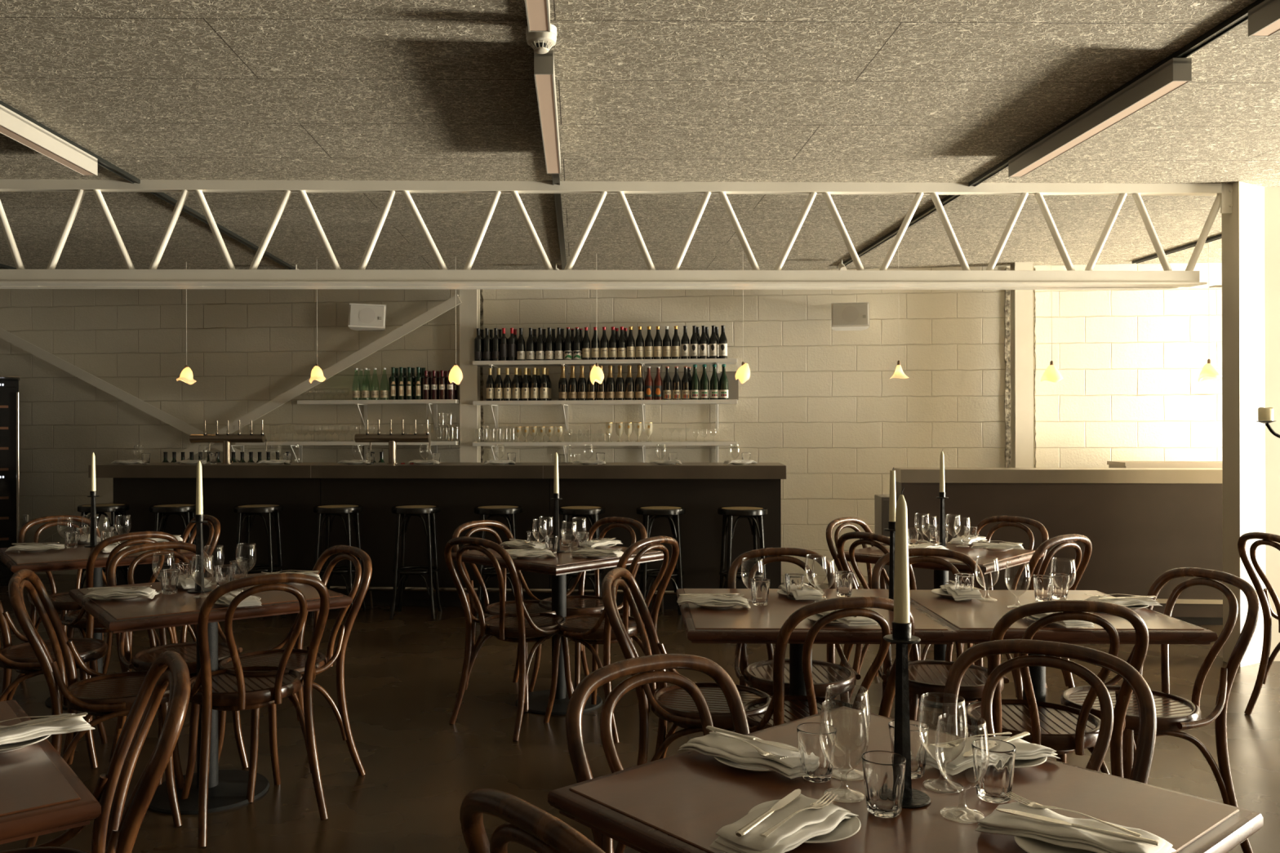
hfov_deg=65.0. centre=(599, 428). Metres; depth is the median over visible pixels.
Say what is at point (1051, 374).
pendant lamp
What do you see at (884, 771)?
tumbler
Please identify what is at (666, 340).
wine bottle
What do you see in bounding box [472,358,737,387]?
wall shelf
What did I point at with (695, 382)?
wine bottle
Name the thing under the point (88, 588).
table knife
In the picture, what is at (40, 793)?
dining table
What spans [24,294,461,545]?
diagonal brace
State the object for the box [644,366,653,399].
wine bottle
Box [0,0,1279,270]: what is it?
ceiling
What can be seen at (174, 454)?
wine bottle
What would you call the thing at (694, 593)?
table knife
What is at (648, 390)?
print
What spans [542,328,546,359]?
wine bottle
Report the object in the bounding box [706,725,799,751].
table knife
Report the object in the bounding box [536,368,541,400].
wine bottle
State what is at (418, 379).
bottle
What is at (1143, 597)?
table knife
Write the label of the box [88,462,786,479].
countertop
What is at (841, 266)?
track spotlight
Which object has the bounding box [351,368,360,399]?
water bottle
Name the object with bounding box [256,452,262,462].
wine bottle
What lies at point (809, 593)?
folded napkin
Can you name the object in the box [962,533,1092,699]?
bentwood chair
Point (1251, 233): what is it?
column
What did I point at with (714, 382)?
wine bottle
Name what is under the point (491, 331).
wine bottle
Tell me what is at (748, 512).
bar stool
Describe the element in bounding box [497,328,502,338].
wine bottle
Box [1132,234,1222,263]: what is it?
track
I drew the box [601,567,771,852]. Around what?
bentwood chair
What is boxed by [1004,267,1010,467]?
trim
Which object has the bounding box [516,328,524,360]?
wine bottle
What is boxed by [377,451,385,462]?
wine bottle
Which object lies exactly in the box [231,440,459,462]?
wall shelf
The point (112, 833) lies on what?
bentwood chair
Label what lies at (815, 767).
tumbler
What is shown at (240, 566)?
tumbler
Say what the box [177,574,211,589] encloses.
folded napkin
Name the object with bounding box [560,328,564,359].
wine bottle
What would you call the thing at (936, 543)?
fork
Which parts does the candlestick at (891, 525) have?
drip plate, tapered stem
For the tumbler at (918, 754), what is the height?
0.088 m
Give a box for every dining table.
[0,540,195,709]
[0,700,101,844]
[68,572,352,814]
[451,540,663,715]
[547,706,1263,852]
[676,588,959,695]
[836,542,1044,709]
[909,590,1217,702]
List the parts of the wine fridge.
trim, handle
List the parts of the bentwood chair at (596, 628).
leg, leg, seat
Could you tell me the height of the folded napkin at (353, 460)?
0.030 m
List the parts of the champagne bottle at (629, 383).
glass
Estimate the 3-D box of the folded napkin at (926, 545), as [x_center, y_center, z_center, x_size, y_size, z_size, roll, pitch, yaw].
[1.594,0.589,4.947,0.260,0.032,0.113,0,0,-26]
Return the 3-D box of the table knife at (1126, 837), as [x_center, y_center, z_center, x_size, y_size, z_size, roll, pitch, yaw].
[0.687,0.575,1.454,0.216,0.008,0.016,0,0,37]
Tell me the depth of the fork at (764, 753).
1.79 m
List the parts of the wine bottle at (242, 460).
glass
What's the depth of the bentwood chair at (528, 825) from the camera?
1.31 m
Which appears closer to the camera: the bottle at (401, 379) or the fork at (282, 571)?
the fork at (282, 571)
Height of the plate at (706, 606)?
0.016 m
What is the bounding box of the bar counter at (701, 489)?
[88,462,786,612]
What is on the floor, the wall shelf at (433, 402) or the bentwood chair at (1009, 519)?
the bentwood chair at (1009, 519)
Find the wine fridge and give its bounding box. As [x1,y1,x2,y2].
[0,375,20,586]
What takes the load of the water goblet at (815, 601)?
on the dining table at (760, 624)
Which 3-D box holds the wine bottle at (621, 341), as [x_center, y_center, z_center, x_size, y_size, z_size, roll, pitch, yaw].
[0.196,-0.748,8.844,0.075,0.300,0.076,0,0,7]
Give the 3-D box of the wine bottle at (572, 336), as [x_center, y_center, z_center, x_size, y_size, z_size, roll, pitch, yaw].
[-0.245,-0.747,9.003,0.075,0.300,0.076,0,0,-2]
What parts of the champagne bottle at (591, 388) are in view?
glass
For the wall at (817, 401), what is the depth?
8.99 m
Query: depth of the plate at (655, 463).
7.58 m
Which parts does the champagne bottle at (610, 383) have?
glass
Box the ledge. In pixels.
[1106,461,1222,467]
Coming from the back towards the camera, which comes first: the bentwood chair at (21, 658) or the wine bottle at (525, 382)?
the wine bottle at (525, 382)
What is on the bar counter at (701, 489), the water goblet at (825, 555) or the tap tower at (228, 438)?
the tap tower at (228, 438)
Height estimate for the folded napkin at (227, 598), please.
0.030 m
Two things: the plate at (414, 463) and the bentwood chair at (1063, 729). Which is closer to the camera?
the bentwood chair at (1063, 729)
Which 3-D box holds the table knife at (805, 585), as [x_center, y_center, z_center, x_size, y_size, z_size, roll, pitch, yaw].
[0.751,0.575,3.681,0.016,0.008,0.216,0,0,-13]
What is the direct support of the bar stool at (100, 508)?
on the floor
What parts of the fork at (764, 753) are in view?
handle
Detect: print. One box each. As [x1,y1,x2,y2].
[645,387,651,395]
[655,387,660,395]
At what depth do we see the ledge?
8.07 m
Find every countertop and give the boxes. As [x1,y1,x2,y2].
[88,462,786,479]
[893,467,1222,483]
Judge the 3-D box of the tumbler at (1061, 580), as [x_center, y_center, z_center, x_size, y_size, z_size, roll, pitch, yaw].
[1.647,0.566,3.596,0.069,0.088,0.069,0,0,28]
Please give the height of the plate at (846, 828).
0.016 m
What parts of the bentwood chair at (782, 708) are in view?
seat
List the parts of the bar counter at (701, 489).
panel, panel, foot rail, panel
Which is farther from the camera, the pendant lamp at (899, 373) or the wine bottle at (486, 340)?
the wine bottle at (486, 340)
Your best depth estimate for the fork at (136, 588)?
3.65 m
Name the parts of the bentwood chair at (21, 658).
seat, leg, leg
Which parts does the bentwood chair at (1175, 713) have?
leg, seat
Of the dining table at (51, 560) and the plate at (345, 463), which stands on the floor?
the dining table at (51, 560)
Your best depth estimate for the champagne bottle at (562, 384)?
8.87 m
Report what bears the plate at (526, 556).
on the dining table at (562, 564)
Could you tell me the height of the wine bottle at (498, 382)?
0.300 m
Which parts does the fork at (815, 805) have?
handle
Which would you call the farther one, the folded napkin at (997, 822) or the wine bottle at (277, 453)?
the wine bottle at (277, 453)
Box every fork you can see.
[0,714,71,722]
[92,586,151,590]
[261,570,311,573]
[509,547,550,551]
[582,546,610,549]
[686,594,744,597]
[709,731,787,759]
[760,792,837,837]
[912,542,941,546]
[929,731,1012,747]
[1004,791,1142,837]
[1084,593,1142,596]
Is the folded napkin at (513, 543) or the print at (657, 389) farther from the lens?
the print at (657, 389)
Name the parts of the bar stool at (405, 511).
leg, leg, cane seat, leg, leg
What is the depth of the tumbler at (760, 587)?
3.47 m
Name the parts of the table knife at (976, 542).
handle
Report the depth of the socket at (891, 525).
3.44 m
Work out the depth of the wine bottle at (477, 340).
8.94 m
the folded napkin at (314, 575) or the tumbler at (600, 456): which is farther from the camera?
the tumbler at (600, 456)
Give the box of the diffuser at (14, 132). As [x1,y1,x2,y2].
[0,124,93,174]
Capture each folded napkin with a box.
[0,713,94,745]
[4,543,65,551]
[82,586,159,599]
[87,534,101,542]
[102,542,125,552]
[111,459,143,463]
[145,536,183,541]
[174,459,207,463]
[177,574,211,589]
[218,591,262,607]
[257,459,289,463]
[265,572,320,580]
[337,459,369,463]
[408,459,439,464]
[482,459,515,463]
[499,540,545,548]
[499,548,555,556]
[570,547,623,556]
[573,459,605,463]
[576,538,622,547]
[648,459,682,464]
[676,593,750,608]
[678,732,804,778]
[709,794,858,852]
[722,459,756,464]
[777,583,824,599]
[818,609,878,626]
[908,543,947,549]
[925,736,1060,775]
[939,583,983,600]
[950,536,986,544]
[970,542,1024,549]
[974,802,1176,852]
[1031,612,1094,627]
[1085,595,1162,606]
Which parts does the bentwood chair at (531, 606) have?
seat, leg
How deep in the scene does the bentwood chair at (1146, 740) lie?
2.23 m
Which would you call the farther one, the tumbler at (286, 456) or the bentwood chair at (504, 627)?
the tumbler at (286, 456)
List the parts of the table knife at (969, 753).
blade, handle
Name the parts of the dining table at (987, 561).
edge moulding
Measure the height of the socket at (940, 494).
0.027 m
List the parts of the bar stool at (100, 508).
leg, cane seat, leg, leg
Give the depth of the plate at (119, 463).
8.01 m
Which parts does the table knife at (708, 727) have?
handle, blade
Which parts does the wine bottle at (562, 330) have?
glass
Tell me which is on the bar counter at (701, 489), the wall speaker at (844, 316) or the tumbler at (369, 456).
the tumbler at (369, 456)
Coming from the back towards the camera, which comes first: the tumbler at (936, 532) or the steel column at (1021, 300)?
the steel column at (1021, 300)
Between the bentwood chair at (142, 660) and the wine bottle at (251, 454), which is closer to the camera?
the bentwood chair at (142, 660)
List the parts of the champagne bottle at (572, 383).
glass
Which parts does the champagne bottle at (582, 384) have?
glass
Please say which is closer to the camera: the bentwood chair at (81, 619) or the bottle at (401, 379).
the bentwood chair at (81, 619)
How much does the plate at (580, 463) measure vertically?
0.016 m
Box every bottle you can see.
[162,452,168,462]
[171,451,176,462]
[180,452,185,460]
[189,452,193,460]
[198,451,202,460]
[205,452,211,462]
[215,452,221,462]
[231,452,237,462]
[238,452,245,462]
[247,451,254,462]
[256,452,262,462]
[266,451,270,460]
[275,451,279,459]
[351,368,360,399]
[356,368,365,399]
[361,368,370,399]
[370,368,379,397]
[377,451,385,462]
[380,368,388,397]
[389,367,396,399]
[395,368,398,377]
[396,367,404,399]
[403,368,406,377]
[404,367,413,399]
[411,368,415,399]
[414,366,422,399]
[422,367,425,377]
[422,370,430,399]
[427,371,431,377]
[430,370,438,399]
[435,370,439,377]
[437,370,445,399]
[444,370,447,377]
[445,369,454,399]
[454,383,457,399]
[474,328,482,360]
[480,329,484,360]
[483,328,491,360]
[485,368,494,400]
[488,329,493,360]
[492,328,499,360]
[494,368,502,400]
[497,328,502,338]
[499,328,507,360]
[502,368,511,400]
[507,328,515,360]
[511,368,519,400]
[513,328,517,360]
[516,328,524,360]
[518,368,522,400]
[521,368,529,400]
[526,328,534,359]
[527,368,531,400]
[530,367,538,400]
[533,328,537,359]
[535,327,544,359]
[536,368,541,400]
[539,367,548,400]
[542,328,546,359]
[545,327,553,359]
[545,368,551,400]
[551,328,555,359]
[555,327,563,359]
[558,365,567,400]
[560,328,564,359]
[564,327,572,359]
[568,365,577,399]
[570,328,574,359]
[573,327,581,359]
[577,365,586,399]
[578,328,582,359]
[582,327,590,359]
[586,364,595,399]
[591,327,599,359]
[596,364,605,399]
[600,326,608,359]
[605,364,614,399]
[608,326,617,359]
[614,328,618,359]
[615,364,624,399]
[617,326,626,359]
[623,328,627,359]
[625,364,634,399]
[626,326,635,359]
[635,326,644,359]
[635,364,644,399]
[644,326,653,359]
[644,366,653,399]
[653,326,662,359]
[653,366,662,399]
[662,325,671,359]
[662,366,671,399]
[671,325,679,359]
[672,366,680,399]
[680,325,689,359]
[681,366,689,399]
[687,367,691,399]
[689,325,698,358]
[690,364,699,399]
[696,327,700,358]
[699,325,707,358]
[699,364,709,399]
[705,326,709,358]
[709,325,717,358]
[710,364,719,399]
[715,326,719,358]
[718,325,727,358]
[719,364,728,399]
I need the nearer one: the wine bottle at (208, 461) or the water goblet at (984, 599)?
the water goblet at (984, 599)
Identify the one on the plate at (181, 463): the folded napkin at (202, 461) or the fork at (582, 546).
the folded napkin at (202, 461)
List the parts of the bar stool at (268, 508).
leg, leg, cane seat, leg, leg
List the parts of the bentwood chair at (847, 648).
leg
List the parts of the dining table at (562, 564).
edge moulding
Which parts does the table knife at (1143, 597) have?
blade, handle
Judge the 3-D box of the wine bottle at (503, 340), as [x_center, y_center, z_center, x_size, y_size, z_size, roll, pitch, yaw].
[-0.855,-0.745,8.948,0.074,0.304,0.074,0,0,-8]
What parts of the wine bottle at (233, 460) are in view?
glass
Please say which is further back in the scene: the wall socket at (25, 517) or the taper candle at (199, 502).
the wall socket at (25, 517)
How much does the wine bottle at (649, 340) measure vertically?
0.300 m
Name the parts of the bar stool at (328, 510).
leg, leg, cane seat, leg, leg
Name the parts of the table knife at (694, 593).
handle, blade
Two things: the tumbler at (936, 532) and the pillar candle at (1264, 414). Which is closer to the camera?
the tumbler at (936, 532)
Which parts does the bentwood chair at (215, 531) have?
leg, leg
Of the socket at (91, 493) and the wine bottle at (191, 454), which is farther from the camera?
the wine bottle at (191, 454)
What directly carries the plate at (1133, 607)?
on the dining table at (975, 620)
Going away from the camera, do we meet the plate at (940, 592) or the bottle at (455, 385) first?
the plate at (940, 592)
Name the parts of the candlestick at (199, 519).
drip plate, tapered stem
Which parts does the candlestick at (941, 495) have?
tapered stem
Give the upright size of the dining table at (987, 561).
0.745 m
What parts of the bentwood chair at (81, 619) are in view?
leg, seat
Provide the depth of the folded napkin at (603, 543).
5.17 m
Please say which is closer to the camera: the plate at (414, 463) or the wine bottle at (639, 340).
the plate at (414, 463)
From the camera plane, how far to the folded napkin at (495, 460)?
7.73 m
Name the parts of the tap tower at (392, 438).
tap handle, tap handle, tap handle, post, tap handle, tap handle, tap handle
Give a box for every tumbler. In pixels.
[64,530,79,548]
[75,527,88,544]
[100,530,115,541]
[108,526,122,542]
[141,453,150,464]
[160,568,179,594]
[173,562,191,578]
[208,453,217,464]
[214,564,233,586]
[229,560,248,580]
[283,453,292,464]
[365,453,374,464]
[431,453,440,464]
[506,453,515,464]
[526,530,539,542]
[544,535,558,554]
[560,528,573,546]
[575,531,589,550]
[595,453,604,464]
[668,453,677,464]
[741,453,751,464]
[750,577,769,605]
[784,573,804,599]
[796,722,836,782]
[834,570,853,597]
[861,751,906,817]
[888,720,928,778]
[907,527,919,545]
[928,524,939,541]
[933,530,948,548]
[954,573,974,600]
[964,525,977,537]
[971,738,1016,803]
[1032,574,1053,601]
[1048,573,1070,599]
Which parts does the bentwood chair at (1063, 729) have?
leg, seat, leg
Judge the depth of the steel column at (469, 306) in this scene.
9.00 m
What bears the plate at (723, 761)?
on the dining table at (677, 803)
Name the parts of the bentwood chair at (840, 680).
seat, leg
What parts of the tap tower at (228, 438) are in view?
tap handle, tap handle, post, tap handle, tap handle, tap handle, tap handle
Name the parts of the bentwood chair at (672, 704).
seat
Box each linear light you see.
[0,104,97,175]
[524,0,550,31]
[533,50,560,173]
[1008,57,1191,177]
[1248,0,1279,36]
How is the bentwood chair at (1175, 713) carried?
on the floor
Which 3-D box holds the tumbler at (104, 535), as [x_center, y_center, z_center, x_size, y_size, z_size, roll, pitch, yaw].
[-2.572,0.578,5.246,0.069,0.088,0.069,0,0,-18]
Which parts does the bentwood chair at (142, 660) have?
leg, seat, leg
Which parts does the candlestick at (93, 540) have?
tapered stem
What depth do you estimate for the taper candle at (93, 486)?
5.31 m
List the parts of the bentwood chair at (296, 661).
leg, leg, seat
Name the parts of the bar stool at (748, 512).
leg, leg, cane seat, leg, leg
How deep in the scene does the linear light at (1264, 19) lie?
3.26 m
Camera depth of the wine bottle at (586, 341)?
8.85 m
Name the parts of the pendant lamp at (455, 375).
lamp shade, cord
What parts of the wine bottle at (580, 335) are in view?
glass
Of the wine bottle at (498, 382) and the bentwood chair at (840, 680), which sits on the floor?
the bentwood chair at (840, 680)
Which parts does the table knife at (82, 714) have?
blade, handle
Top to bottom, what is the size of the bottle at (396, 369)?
0.304 m
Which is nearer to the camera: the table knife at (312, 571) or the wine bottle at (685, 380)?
the table knife at (312, 571)
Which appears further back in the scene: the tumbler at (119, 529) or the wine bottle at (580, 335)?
the wine bottle at (580, 335)
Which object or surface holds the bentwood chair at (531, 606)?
on the floor
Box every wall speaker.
[347,303,386,332]
[831,302,870,330]
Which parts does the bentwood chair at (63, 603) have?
seat, leg, leg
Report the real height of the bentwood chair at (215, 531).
0.894 m
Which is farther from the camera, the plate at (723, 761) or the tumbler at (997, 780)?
the plate at (723, 761)
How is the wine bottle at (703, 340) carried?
on the wall shelf at (643, 362)
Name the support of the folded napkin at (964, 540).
on the plate
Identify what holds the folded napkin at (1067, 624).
on the plate at (1029, 617)
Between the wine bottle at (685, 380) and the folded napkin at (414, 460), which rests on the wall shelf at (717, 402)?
the wine bottle at (685, 380)
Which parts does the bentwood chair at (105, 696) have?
seat, leg, leg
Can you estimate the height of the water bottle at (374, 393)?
0.293 m
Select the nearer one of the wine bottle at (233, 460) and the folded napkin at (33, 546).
the folded napkin at (33, 546)
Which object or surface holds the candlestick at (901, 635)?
on the dining table at (677, 803)
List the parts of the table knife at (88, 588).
handle, blade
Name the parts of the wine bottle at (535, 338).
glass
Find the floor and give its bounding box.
[0,573,1279,852]
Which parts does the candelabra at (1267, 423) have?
arm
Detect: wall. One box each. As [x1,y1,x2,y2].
[0,262,1222,583]
[893,467,1222,625]
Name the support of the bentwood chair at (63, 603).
on the floor
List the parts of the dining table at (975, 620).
edge moulding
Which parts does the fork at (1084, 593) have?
handle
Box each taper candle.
[90,450,96,491]
[195,457,203,515]
[553,451,559,493]
[888,467,896,521]
[893,488,910,623]
[939,449,945,492]
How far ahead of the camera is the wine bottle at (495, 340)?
8.92 m
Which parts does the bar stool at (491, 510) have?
leg, leg, cane seat, leg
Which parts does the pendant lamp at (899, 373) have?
lamp shade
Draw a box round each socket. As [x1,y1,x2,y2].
[22,514,28,522]
[89,490,96,496]
[195,514,204,521]
[553,493,559,498]
[888,521,895,528]
[892,621,911,639]
[938,492,945,497]
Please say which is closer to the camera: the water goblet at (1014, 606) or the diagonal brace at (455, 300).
the water goblet at (1014, 606)
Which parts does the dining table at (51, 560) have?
edge moulding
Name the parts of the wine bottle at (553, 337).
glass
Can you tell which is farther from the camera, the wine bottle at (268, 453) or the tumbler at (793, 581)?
the wine bottle at (268, 453)
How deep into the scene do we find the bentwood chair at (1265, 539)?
4.77 m
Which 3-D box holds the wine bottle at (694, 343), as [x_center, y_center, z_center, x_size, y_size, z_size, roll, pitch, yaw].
[0.828,-0.750,8.782,0.075,0.300,0.076,0,0,8]
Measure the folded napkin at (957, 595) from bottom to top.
0.032 m
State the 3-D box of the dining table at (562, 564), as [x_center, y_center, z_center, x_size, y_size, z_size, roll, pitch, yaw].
[-0.204,0.996,5.037,0.775,0.760,0.775,0,0,44]
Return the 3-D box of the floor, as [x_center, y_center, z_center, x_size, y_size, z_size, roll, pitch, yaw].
[1.204,1.421,3.500,17.400,0.100,14.600,0,0,0]
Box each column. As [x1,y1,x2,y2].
[459,288,480,462]
[1010,262,1033,467]
[1222,181,1279,666]
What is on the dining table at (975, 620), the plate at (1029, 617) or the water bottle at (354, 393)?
the plate at (1029, 617)
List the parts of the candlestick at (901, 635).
drip plate, tapered stem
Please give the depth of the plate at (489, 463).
7.71 m
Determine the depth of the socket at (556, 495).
5.01 m
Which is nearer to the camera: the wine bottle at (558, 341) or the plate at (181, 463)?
the plate at (181, 463)
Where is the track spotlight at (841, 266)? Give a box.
[837,258,846,270]
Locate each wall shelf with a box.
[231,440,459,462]
[297,399,459,430]
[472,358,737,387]
[472,399,737,431]
[472,441,737,462]
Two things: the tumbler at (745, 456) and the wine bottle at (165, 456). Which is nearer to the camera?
the tumbler at (745, 456)
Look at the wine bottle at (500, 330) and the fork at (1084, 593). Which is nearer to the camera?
the fork at (1084, 593)
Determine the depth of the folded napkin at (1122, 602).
3.38 m
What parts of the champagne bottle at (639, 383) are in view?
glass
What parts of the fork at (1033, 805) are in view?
handle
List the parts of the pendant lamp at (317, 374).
cord, lamp shade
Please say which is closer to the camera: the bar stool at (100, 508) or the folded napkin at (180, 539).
the folded napkin at (180, 539)
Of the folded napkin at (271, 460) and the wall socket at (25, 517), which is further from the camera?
the wall socket at (25, 517)
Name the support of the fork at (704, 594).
on the folded napkin at (704, 599)
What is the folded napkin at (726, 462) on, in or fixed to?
on the plate at (740, 464)
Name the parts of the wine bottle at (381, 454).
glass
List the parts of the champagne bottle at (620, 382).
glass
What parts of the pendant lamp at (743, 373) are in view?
lamp shade, cord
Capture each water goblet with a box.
[151,551,175,594]
[191,555,214,599]
[203,546,224,585]
[235,543,257,577]
[561,521,577,552]
[741,557,764,603]
[804,555,827,598]
[812,559,835,602]
[818,698,869,803]
[823,685,871,781]
[914,513,929,542]
[918,692,968,793]
[934,715,989,823]
[945,514,961,544]
[954,516,970,547]
[974,555,999,601]
[1004,561,1030,608]
[1050,557,1075,600]
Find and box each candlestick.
[84,490,99,546]
[186,514,212,593]
[551,493,564,552]
[883,621,930,808]
[884,521,895,599]
[936,492,951,550]
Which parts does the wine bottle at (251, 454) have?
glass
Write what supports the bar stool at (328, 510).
on the floor
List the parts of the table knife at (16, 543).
handle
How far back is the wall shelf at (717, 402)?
8.83 m
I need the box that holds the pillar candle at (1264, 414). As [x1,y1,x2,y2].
[1257,407,1273,421]
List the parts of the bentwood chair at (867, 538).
leg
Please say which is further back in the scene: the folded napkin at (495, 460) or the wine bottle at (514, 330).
the wine bottle at (514, 330)
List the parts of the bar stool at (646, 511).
leg, leg, cane seat, leg, leg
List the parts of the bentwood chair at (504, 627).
seat, leg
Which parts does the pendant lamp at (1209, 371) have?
cord, lamp shade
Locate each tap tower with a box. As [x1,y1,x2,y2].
[189,420,266,463]
[354,419,431,464]
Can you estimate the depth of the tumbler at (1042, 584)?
3.53 m
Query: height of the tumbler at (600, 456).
0.088 m
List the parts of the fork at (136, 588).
handle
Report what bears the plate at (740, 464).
on the bar counter at (701, 489)
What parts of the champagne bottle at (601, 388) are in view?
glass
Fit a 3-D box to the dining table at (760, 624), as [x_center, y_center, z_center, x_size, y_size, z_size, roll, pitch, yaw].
[0.693,0.993,3.460,0.820,0.760,0.820,0,0,2]
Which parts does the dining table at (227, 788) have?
edge moulding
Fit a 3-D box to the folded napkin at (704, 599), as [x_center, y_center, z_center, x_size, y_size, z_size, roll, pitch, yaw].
[0.391,0.593,3.464,0.260,0.032,0.113,0,0,11]
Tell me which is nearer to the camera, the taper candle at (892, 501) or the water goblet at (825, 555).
the taper candle at (892, 501)
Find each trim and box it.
[480,288,484,462]
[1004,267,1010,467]
[1034,267,1036,467]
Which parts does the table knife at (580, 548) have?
handle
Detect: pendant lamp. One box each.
[176,312,195,384]
[309,315,325,382]
[448,311,462,384]
[590,253,604,384]
[735,308,750,383]
[889,247,908,378]
[1040,304,1062,382]
[1197,242,1222,382]
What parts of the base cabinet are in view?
door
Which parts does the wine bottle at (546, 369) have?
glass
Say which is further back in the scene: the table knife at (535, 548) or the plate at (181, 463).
the plate at (181, 463)
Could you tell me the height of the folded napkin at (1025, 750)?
0.032 m
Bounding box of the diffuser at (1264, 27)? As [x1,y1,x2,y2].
[1251,19,1279,35]
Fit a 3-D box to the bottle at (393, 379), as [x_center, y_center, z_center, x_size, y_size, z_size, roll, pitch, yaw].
[-1.862,-0.401,9.046,0.074,0.304,0.074,0,0,-17]
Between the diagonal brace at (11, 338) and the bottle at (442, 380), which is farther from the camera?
the diagonal brace at (11, 338)
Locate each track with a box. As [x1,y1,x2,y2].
[0,100,295,269]
[0,263,16,269]
[551,173,566,270]
[836,0,1264,268]
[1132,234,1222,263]
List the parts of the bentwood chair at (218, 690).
leg, seat, leg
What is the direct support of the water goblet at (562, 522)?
on the dining table at (562, 564)
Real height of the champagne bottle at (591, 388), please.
0.318 m
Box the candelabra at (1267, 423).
[1256,421,1279,438]
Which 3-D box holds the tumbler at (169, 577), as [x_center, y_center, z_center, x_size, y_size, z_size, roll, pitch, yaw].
[-1.617,0.576,3.774,0.069,0.088,0.069,0,0,-11]
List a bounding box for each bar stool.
[73,503,128,610]
[149,503,195,582]
[233,503,283,616]
[309,504,366,617]
[389,504,442,619]
[473,505,522,618]
[558,505,605,596]
[635,506,685,621]
[717,506,767,588]
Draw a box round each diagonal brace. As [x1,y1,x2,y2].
[0,327,257,462]
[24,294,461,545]
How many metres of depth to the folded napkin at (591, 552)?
4.78 m
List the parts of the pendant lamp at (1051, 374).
lamp shade, cord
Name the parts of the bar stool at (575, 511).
leg, cane seat, leg, leg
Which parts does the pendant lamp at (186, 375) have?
lamp shade, cord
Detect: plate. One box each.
[0,734,51,753]
[20,548,51,552]
[102,595,142,600]
[119,462,138,464]
[181,462,197,464]
[214,595,261,606]
[263,462,283,464]
[345,462,364,464]
[413,462,433,464]
[488,462,508,464]
[507,546,532,549]
[512,555,542,558]
[579,462,599,464]
[581,554,609,558]
[593,543,616,548]
[655,462,675,464]
[694,604,736,608]
[714,741,796,772]
[729,462,750,465]
[747,799,861,843]
[777,589,824,595]
[806,613,844,625]
[930,588,953,598]
[974,737,1047,768]
[982,547,1013,551]
[1013,835,1096,852]
[1025,615,1062,626]
[1126,604,1149,610]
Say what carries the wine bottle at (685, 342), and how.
on the wall shelf at (643, 362)
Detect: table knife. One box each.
[0,712,88,731]
[11,542,51,544]
[87,585,151,590]
[292,570,319,573]
[505,547,543,551]
[580,548,618,551]
[592,537,616,542]
[678,593,739,595]
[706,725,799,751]
[735,789,800,836]
[803,583,818,590]
[908,542,928,546]
[948,580,982,590]
[963,731,1030,757]
[976,542,1022,544]
[995,808,1158,846]
[1097,595,1156,599]
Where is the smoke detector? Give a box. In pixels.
[525,23,556,53]
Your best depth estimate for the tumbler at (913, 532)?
5.23 m
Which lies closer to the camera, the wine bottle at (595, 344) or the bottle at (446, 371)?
the wine bottle at (595, 344)
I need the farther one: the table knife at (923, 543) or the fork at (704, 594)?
the table knife at (923, 543)
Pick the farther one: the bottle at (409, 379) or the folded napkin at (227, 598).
the bottle at (409, 379)
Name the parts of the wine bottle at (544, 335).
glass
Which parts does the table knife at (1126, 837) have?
blade, handle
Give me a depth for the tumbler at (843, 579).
3.64 m
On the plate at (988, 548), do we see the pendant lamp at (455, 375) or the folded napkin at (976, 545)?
the folded napkin at (976, 545)
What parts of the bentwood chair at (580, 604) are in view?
leg, seat, leg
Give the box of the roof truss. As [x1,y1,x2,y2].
[0,178,1232,289]
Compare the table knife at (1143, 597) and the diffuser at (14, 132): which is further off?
the diffuser at (14, 132)
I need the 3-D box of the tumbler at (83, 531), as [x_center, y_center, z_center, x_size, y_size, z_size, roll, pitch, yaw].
[-2.798,0.579,5.425,0.069,0.088,0.069,0,0,41]
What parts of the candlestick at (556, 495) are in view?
tapered stem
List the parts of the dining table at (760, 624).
edge moulding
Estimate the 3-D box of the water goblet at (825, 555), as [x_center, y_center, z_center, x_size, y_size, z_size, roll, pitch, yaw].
[0.786,0.536,3.646,0.081,0.152,0.081,0,0,-35]
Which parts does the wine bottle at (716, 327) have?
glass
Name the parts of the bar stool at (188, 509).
leg, leg, cane seat, leg, leg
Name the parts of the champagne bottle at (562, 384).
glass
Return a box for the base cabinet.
[874,494,889,589]
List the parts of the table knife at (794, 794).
handle, blade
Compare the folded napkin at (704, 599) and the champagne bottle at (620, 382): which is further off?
the champagne bottle at (620, 382)
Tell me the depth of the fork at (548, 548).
4.79 m
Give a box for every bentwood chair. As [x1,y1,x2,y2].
[0,600,107,768]
[0,650,190,852]
[8,568,184,848]
[17,515,122,671]
[61,531,180,720]
[102,515,220,674]
[106,541,248,785]
[180,573,329,847]
[217,545,372,802]
[444,536,573,741]
[452,520,573,711]
[459,787,605,852]
[528,516,647,692]
[543,536,679,743]
[565,653,750,852]
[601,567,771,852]
[728,547,860,703]
[742,596,915,733]
[826,516,912,676]
[836,531,969,714]
[871,547,1008,737]
[942,639,1156,783]
[957,600,1148,777]
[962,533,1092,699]
[966,515,1048,688]
[1060,567,1259,852]
[1237,532,1279,715]
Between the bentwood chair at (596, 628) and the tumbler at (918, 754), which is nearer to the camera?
the tumbler at (918, 754)
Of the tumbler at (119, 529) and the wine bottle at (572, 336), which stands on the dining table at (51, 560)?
the tumbler at (119, 529)
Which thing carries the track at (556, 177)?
attached to the ceiling
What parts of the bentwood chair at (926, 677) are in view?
leg, seat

